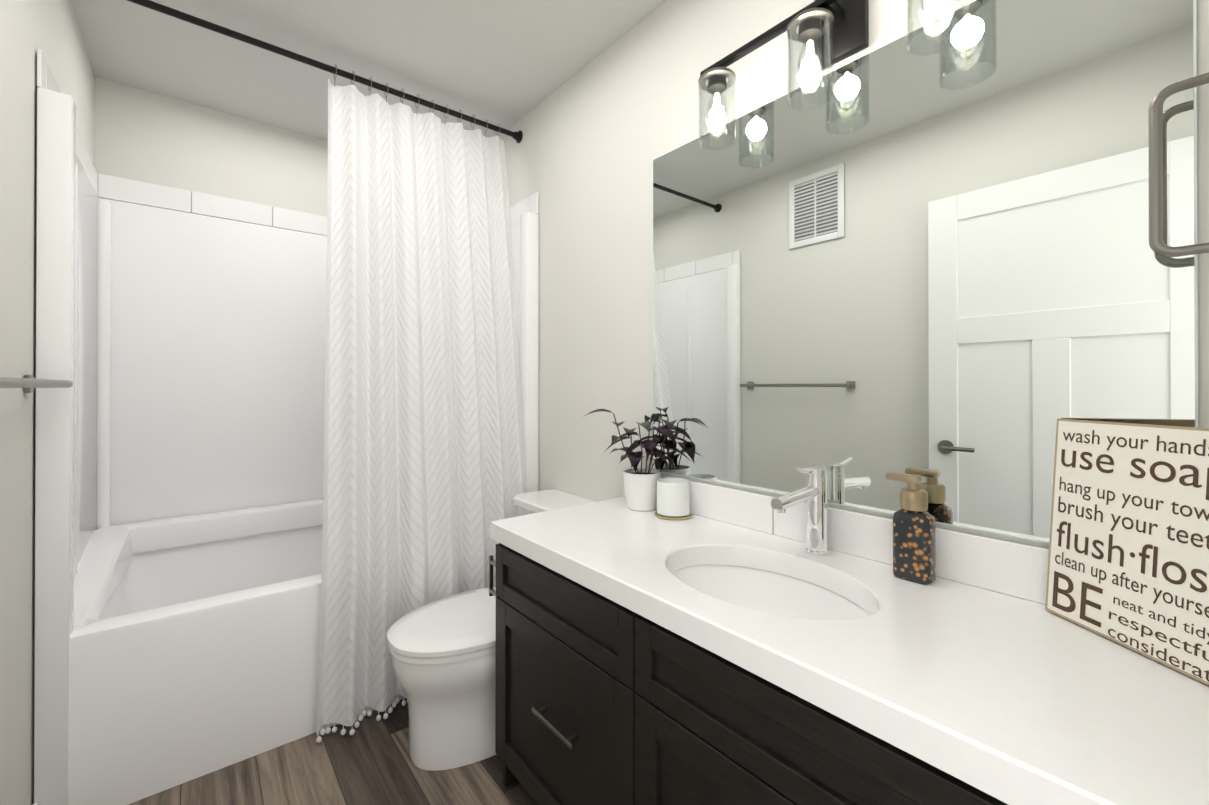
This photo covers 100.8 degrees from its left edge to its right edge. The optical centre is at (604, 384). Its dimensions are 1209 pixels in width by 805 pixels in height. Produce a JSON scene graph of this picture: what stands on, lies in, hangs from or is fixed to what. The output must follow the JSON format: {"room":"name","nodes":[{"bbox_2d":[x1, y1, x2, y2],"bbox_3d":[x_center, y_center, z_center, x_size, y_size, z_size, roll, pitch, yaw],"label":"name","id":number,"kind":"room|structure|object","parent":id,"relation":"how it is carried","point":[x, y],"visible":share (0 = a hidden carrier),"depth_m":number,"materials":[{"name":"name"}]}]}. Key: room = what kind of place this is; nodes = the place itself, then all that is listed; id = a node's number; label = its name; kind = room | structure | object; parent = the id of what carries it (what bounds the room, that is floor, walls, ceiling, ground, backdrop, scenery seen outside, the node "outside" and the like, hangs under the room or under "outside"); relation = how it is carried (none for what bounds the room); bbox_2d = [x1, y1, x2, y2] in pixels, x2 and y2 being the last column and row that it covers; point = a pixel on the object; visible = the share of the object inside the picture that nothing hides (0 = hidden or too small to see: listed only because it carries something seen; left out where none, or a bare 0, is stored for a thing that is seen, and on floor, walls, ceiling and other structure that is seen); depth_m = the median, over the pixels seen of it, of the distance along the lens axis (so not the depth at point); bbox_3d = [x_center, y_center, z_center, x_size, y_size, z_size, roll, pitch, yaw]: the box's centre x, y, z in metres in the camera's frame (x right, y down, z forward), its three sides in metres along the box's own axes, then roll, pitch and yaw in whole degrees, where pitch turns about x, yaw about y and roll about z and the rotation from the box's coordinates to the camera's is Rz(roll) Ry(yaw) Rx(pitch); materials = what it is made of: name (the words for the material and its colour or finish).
{"room":"bathroom","nodes":[
{"label":"bathroom","id":0,"kind":"room"},
{"bbox_2d":[0,0,94,804],"bbox_3d":[-1.165,-0.050,0.834,0.100,2.445,3.270,0,0,-39],"label":"wall","id":1,"kind":"structure","parent":0,"point":[48,28],"depth_m":1.20,"materials":[{"name":"white paint"}]},
{"bbox_2d":[0,375,72,392],"bbox_3d":[-1.197,-0.003,1.014,0.077,0.044,0.680,0,0,-39],"label":"bar","id":2,"kind":"object","parent":1,"relation":"attached to","point":[28,383],"visible":0.98,"depth_m":1.01,"materials":[{"name":"silver metal"}]},
{"bbox_2d":[127,0,522,142],"bbox_3d":[-0.995,-1.187,1.913,1.522,0.056,0.056,0,0,-39],"label":"curtain rod","id":3,"kind":"object","parent":1,"relation":"attached to","point":[183,16],"visible":1,"depth_m":1.83,"materials":[{"name":"black metal"}]},
{"bbox_2d":[316,64,525,742],"bbox_3d":[-0.698,-0.021,1.978,0.814,2.379,0.322,0,0,-39],"label":"shower curtain","id":4,"kind":"object","parent":3,"relation":"hanging from","point":[424,479],"visible":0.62,"depth_m":1.92,"materials":[{"name":"fabric"}]},
{"bbox_2d":[94,77,327,216],"bbox_3d":[-1.540,-0.043,2.575,1.524,2.445,0.100,0,0,-39],"label":"wall","id":5,"kind":"structure","parent":0,"point":[147,136],"depth_m":2.28,"materials":[{"name":"white paint"}]},
{"bbox_2d":[128,698,537,804],"bbox_3d":[-0.537,1.200,1.343,1.724,0.050,3.270,0,0,-39],"label":"floor","id":6,"kind":"structure","parent":0,"point":[369,762],"depth_m":1.49,"materials":[{"name":"brown wood"}]},
{"bbox_2d":[34,49,538,804],"bbox_3d":[-1.193,0.154,2.150,1.516,2.045,0.988,0,0,-39],"label":"shower","id":7,"kind":"object","parent":6,"relation":"on","point":[180,339],"visible":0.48,"depth_m":2.05,"materials":[{"name":"white plastic"}]},
{"bbox_2d":[387,490,596,770],"bbox_3d":[-0.363,0.812,1.751,0.744,0.727,0.469,0,0,-39],"label":"toilet","id":8,"kind":"object","parent":6,"relation":"on","point":[443,652],"visible":0.48,"depth_m":1.53,"materials":[{"name":"white ceramic"}]},
{"bbox_2d":[489,468,1208,804],"bbox_3d":[0.326,0.735,1.052,0.552,0.875,1.516,0,0,-39],"label":"bathroom vanity","id":9,"kind":"object","parent":6,"relation":"on","point":[724,646],"visible":0.96,"depth_m":0.86,"materials":[{"name":"white stone"}]},
{"bbox_2d":[585,409,676,510],"bbox_3d":[0.088,0.240,1.606,0.198,0.317,0.294,0,0,-39],"label":"potted plant","id":10,"kind":"object","parent":9,"relation":"on","point":[641,488],"visible":0.96,"depth_m":1.58,"materials":[{"name":"black plant"}]},
{"bbox_2d":[655,478,691,519],"bbox_3d":[0.209,0.345,1.523,0.112,0.106,0.112,0,0,-39],"label":"candle jar","id":11,"kind":"object","parent":9,"relation":"on","point":[673,498],"visible":1,"depth_m":1.48,"materials":[{"name":"white ceramic"}]},
{"bbox_2d":[771,467,828,554],"bbox_3d":[0.450,0.293,1.146,0.200,0.208,0.054,0,0,-39],"label":"faucet","id":12,"kind":"object","parent":9,"relation":"on","point":[813,493],"visible":1,"depth_m":1.17,"materials":[{"name":"silver metal"}]},
{"bbox_2d":[886,472,935,584],"bbox_3d":[0.629,0.291,1.030,0.050,0.211,0.085,0,0,-39],"label":"soap dispenser","id":13,"kind":"object","parent":9,"relation":"on","point":[914,541],"visible":0.98,"depth_m":1.00,"materials":[{"name":"black glass"}]},
{"bbox_2d":[1045,418,1208,684],"bbox_3d":[0.799,0.227,0.751,0.036,0.335,0.255,0,0,-4],"label":"sign","id":14,"kind":"object","parent":9,"relation":"on","point":[1128,561],"visible":1,"depth_m":0.75,"materials":[{"name":"beige wood"}]},
{"bbox_2d":[70,0,665,140],"bbox_3d":[-0.537,-1.295,1.353,1.724,0.050,3.270,0,0,-39],"label":"ceiling","id":15,"kind":"structure","parent":0,"point":[507,64],"depth_m":1.90,"materials":[{"name":"white paint"}]},
{"bbox_2d":[500,0,1208,548],"bbox_3d":[0.092,-0.046,1.861,0.100,2.445,3.270,0,0,-39],"label":"wall","id":16,"kind":"structure","parent":0,"point":[606,128],"depth_m":1.82,"materials":[{"name":"white paint"}]},
{"bbox_2d":[698,0,968,150],"bbox_3d":[0.491,-0.819,1.178,0.148,0.314,0.623,0,0,-39],"label":"wall sconce","id":17,"kind":"object","parent":16,"relation":"attached to","point":[836,31],"visible":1,"depth_m":1.17,"materials":[{"name":"glass"}]},
{"bbox_2d":[653,0,1197,543],"bbox_3d":[0.539,-0.236,1.229,0.006,1.049,1.184,0,0,-39],"label":"mirror","id":18,"kind":"object","parent":16,"relation":"attached to","point":[953,280],"visible":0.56,"depth_m":1.03,"materials":[{"name":"white mirror"}]},
{"bbox_2d":[1148,72,1208,256],"bbox_3d":[0.937,-0.330,0.694,0.068,0.278,0.245,0,0,-39],"label":"towel ring","id":19,"kind":"object","parent":16,"relation":"attached to","point":[1158,245],"visible":1,"depth_m":0.76,"materials":[{"name":"silver metal"}]}
]}

